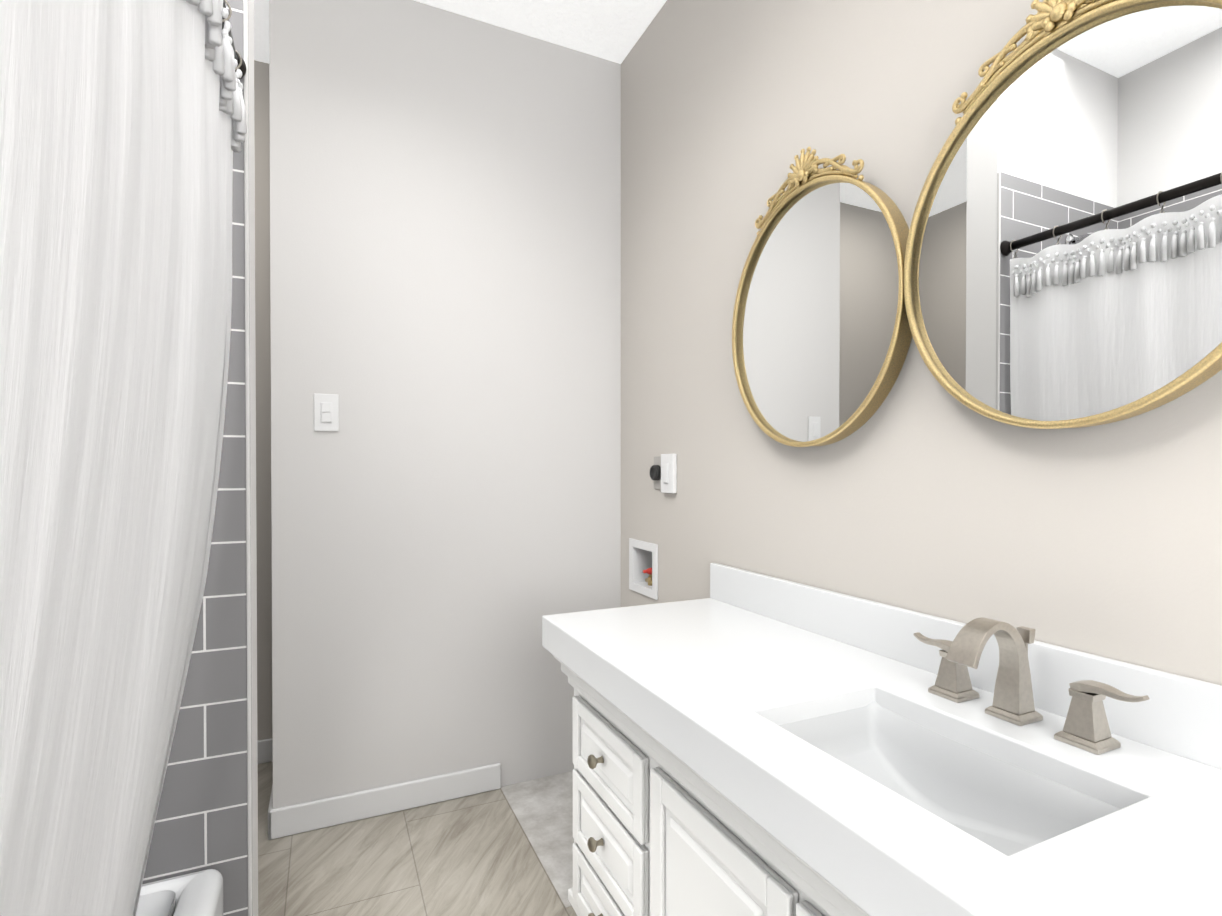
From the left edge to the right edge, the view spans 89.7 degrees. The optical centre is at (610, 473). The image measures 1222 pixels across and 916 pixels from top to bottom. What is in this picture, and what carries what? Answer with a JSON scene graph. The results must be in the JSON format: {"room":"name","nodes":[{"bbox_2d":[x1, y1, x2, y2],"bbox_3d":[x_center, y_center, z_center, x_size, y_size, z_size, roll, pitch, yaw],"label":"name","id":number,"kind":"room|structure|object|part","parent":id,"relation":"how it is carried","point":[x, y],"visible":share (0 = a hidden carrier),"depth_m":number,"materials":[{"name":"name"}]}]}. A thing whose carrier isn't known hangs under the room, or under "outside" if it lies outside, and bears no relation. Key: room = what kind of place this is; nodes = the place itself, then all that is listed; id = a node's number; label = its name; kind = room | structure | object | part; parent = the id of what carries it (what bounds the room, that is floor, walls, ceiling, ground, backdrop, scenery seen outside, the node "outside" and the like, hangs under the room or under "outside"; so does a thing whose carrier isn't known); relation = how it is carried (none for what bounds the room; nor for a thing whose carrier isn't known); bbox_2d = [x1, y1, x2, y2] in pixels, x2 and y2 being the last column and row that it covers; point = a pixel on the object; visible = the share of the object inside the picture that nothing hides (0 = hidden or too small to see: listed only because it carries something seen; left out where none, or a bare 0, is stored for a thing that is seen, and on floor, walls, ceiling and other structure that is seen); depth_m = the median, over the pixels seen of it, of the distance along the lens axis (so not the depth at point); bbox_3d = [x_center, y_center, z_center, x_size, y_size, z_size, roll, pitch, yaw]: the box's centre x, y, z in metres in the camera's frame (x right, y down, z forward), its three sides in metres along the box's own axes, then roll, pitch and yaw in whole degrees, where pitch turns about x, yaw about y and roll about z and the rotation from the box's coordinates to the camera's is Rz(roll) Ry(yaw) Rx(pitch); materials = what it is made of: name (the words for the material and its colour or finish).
{"room":"bathroom","nodes":[
{"label":"bathroom","id":0,"kind":"room"},
{"bbox_2d":[0,0,246,915],"bbox_3d":[-0.445,0.034,0.444,0.180,1.704,1.637,0,1,-25],"label":"shower curtain","id":1,"kind":"object","parent":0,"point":[123,129],"visible":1,"depth_m":0.58,"materials":[{"name":"white fabric"}]},
{"bbox_3d":[-0.400,-0.791,0.458,0.054,0.054,1.637,0,1,-25],"label":"rod","id":2,"kind":"part","parent":1,"relation":"part of","materials":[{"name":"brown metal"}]},
{"bbox_2d":[248,0,257,915],"bbox_3d":[-1.332,-0.225,1.009,1.290,2.753,0.116,0,1,-25],"label":"wall","id":3,"kind":"structure","parent":0,"point":[253,452],"depth_m":1.28,"materials":[{"name":"white paint"}]},
{"bbox_2d":[142,0,247,915],"bbox_3d":[-1.068,0.043,1.065,0.752,2.216,0.008,0,1,-25],"label":"wall tile","id":4,"kind":"structure","parent":3,"relation":"attached to","point":[200,824],"depth_m":1.21,"materials":[{"name":"grey tile"}]},
{"bbox_2d":[243,0,252,915],"bbox_3d":[-0.723,0.042,1.225,0.008,2.216,0.011,0,1,-25],"label":"trim","id":5,"kind":"structure","parent":3,"relation":"attached to","point":[248,474],"depth_m":1.22,"materials":[{"name":"grey"}]},
{"bbox_2d":[254,60,272,740],"bbox_3d":[-1.949,-0.235,2.203,1.371,2.753,0.100,0,1,-25],"label":"wall","id":6,"kind":"structure","parent":0,"point":[263,386],"depth_m":2.42,"materials":[{"name":"grey paint"}]},
{"bbox_2d":[257,738,272,763],"bbox_3d":[-1.886,1.095,2.181,1.257,0.092,0.015,0,1,-25],"label":"baseboard","id":7,"kind":"structure","parent":6,"relation":"attached to","point":[265,750],"depth_m":2.42,"materials":[{"name":"white"}]},
{"bbox_2d":[258,762,576,915],"bbox_3d":[-0.482,1.205,0.607,2.684,0.100,4.250,0,1,-25],"label":"floor","id":8,"kind":"structure","parent":0,"point":[473,855],"depth_m":1.79,"materials":[{"name":"tile"}]},
{"bbox_2d":[136,869,222,915],"bbox_3d":[-0.735,0.961,0.318,0.705,0.392,1.637,0,1,-25],"label":"bathtub","id":9,"kind":"object","parent":8,"relation":"on","point":[199,893],"visible":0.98,"depth_m":1.12,"materials":[{"name":"white ceramic"}]},
{"bbox_2d":[501,771,573,907],"bbox_3d":[-0.041,1.142,2.031,0.485,0.002,0.675,0,1,-25],"label":"concrete floor","id":10,"kind":"structure","parent":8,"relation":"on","point":[542,808],"depth_m":2.03,"materials":[{"name":"grey concrete"}]},
{"bbox_2d":[542,563,1221,915],"bbox_3d":[0.630,0.689,0.503,0.546,0.933,2.695,0,1,-25],"label":"bathroom vanity","id":11,"kind":"object","parent":8,"relation":"on","point":[747,743],"visible":1,"depth_m":0.93,"materials":[{"name":"white painted wood"},{"name":"white quartz"},{"name":"bronze"}]},
{"bbox_2d":[778,701,1119,855],"bbox_3d":[0.430,0.464,0.850,0.274,0.122,0.411,0,1,-25],"label":"sink basin","id":12,"kind":"object","parent":11,"relation":"in","point":[1012,801],"depth_m":0.93,"materials":[{"name":"white ceramic"}]},
{"bbox_2d":[913,617,1149,754],"bbox_3d":[0.581,0.297,0.929,0.163,0.156,0.343,0,1,-25],"label":"faucet","id":13,"kind":"object","parent":11,"relation":"on","point":[1009,718],"depth_m":0.92,"materials":[{"name":"silver metal"}]},
{"bbox_2d":[269,0,620,808],"bbox_3d":[-0.609,-0.238,2.503,1.313,2.753,0.679,0,1,-25],"label":"wall","id":14,"kind":"structure","parent":0,"point":[445,278],"depth_m":2.13,"materials":[{"name":"white paint"}]},
{"bbox_2d":[268,784,272,839],"bbox_3d":[-1.187,1.095,2.185,0.015,0.092,0.593,0,1,-25],"label":"baseboard","id":15,"kind":"structure","parent":14,"relation":"attached to","point":[270,807],"depth_m":1.92,"materials":[{"name":"white wood"}]},
{"bbox_2d":[314,393,338,430],"bbox_3d":[-0.918,-0.198,1.980,0.072,0.120,0.011,0,1,-25],"label":"light switch","id":16,"kind":"object","parent":14,"relation":"attached to","point":[326,412],"visible":1,"depth_m":1.98,"materials":[{"name":"white plastic"}]},
{"bbox_2d":[270,763,500,839],"bbox_3d":[-0.737,1.096,2.075,0.741,0.092,0.015,0,1,-25],"label":"baseboard","id":17,"kind":"structure","parent":14,"relation":"attached to","point":[322,813],"depth_m":2.05,"materials":[{"name":"white wood"}]},
{"bbox_2d":[254,0,666,63],"bbox_3d":[-0.482,-1.648,0.583,2.684,0.100,4.250,0,1,-25],"label":"ceiling","id":18,"kind":"structure","parent":0,"point":[612,30],"depth_m":2.18,"materials":[{"name":"white paint"}]},
{"bbox_2d":[621,0,1221,685],"bbox_3d":[0.690,-0.226,1.137,0.100,2.753,4.250,0,1,-25],"label":"wall","id":19,"kind":"structure","parent":0,"point":[921,490],"depth_m":1.33,"materials":[{"name":"grey paint"}]},
{"bbox_2d":[629,538,657,599],"bbox_3d":[0.157,0.344,2.273,0.095,0.195,0.216,0,1,-25],"label":"washer outlet box","id":20,"kind":"object","parent":19,"relation":"in","point":[643,567],"visible":0.81,"depth_m":2.31,"materials":[{"name":"white plastic"}]},
{"bbox_3d":[0.142,0.360,2.271,0.049,0.026,0.034,0,1,-25],"label":"handle","id":21,"kind":"part","parent":20,"relation":"part of","materials":[{"name":"red plastic"}]},
{"bbox_2d":[650,456,660,488],"bbox_3d":[0.157,-0.004,2.144,0.024,0.115,0.062,0,1,-25],"label":"outlet","id":22,"kind":"object","parent":19,"relation":"attached to","point":[655,472],"visible":0.81,"depth_m":2.14,"materials":[{"name":"grey plastic"}]},
{"bbox_2d":[650,465,660,479],"bbox_3d":[0.155,-0.004,2.143,0.020,0.054,0.054,0,1,-25],"label":"plug","id":23,"kind":"object","parent":22,"relation":"attached to","point":[655,470],"depth_m":2.13,"materials":[{"name":"black plastic"}]},
{"bbox_3d":[0.166,-0.004,2.148,0.004,0.115,0.062,0,1,-25],"label":"plate","id":24,"kind":"part","parent":22,"relation":"part of","materials":[{"name":"grey plastic"}]},
{"bbox_2d":[661,454,676,492],"bbox_3d":[0.192,-0.002,2.072,0.020,0.132,0.082,0,1,-25],"label":"light switch","id":25,"kind":"object","parent":19,"relation":"attached to","point":[668,473],"visible":1,"depth_m":2.05,"materials":[{"name":"white plastic"}]},
{"bbox_2d":[710,563,1221,769],"bbox_3d":[0.869,0.337,0.610,0.020,0.122,2.695,0,1,-25],"label":"backsplash","id":26,"kind":"structure","parent":19,"relation":"attached to","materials":[{"name":"white stone"}]},
{"bbox_2d":[732,0,1221,446],"bbox_3d":[0.575,-0.409,1.185,0.065,0.696,1.110,0,1,-25],"label":"mirrors","id":27,"kind":"object","parent":19,"relation":"attached to","point":[1051,258],"visible":1,"depth_m":0.97,"materials":[{"name":"gold metal"}]},
{"label":"glass","id":28,"kind":"part","parent":27,"relation":"part of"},
{"bbox_3d":[0.466,-0.369,1.442,0.046,0.613,0.553,0,1,-25],"label":"frame","id":29,"kind":"part","parent":27,"relation":"part of","materials":[{"name":"gold metal"}]},
{"bbox_3d":[0.695,-0.371,0.934,0.046,0.605,0.553,0,1,-25],"label":"frame","id":30,"kind":"part","parent":27,"relation":"part of","materials":[{"name":"gold metal"}]},
{"label":"glass","id":31,"kind":"part","parent":27,"relation":"part of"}
]}

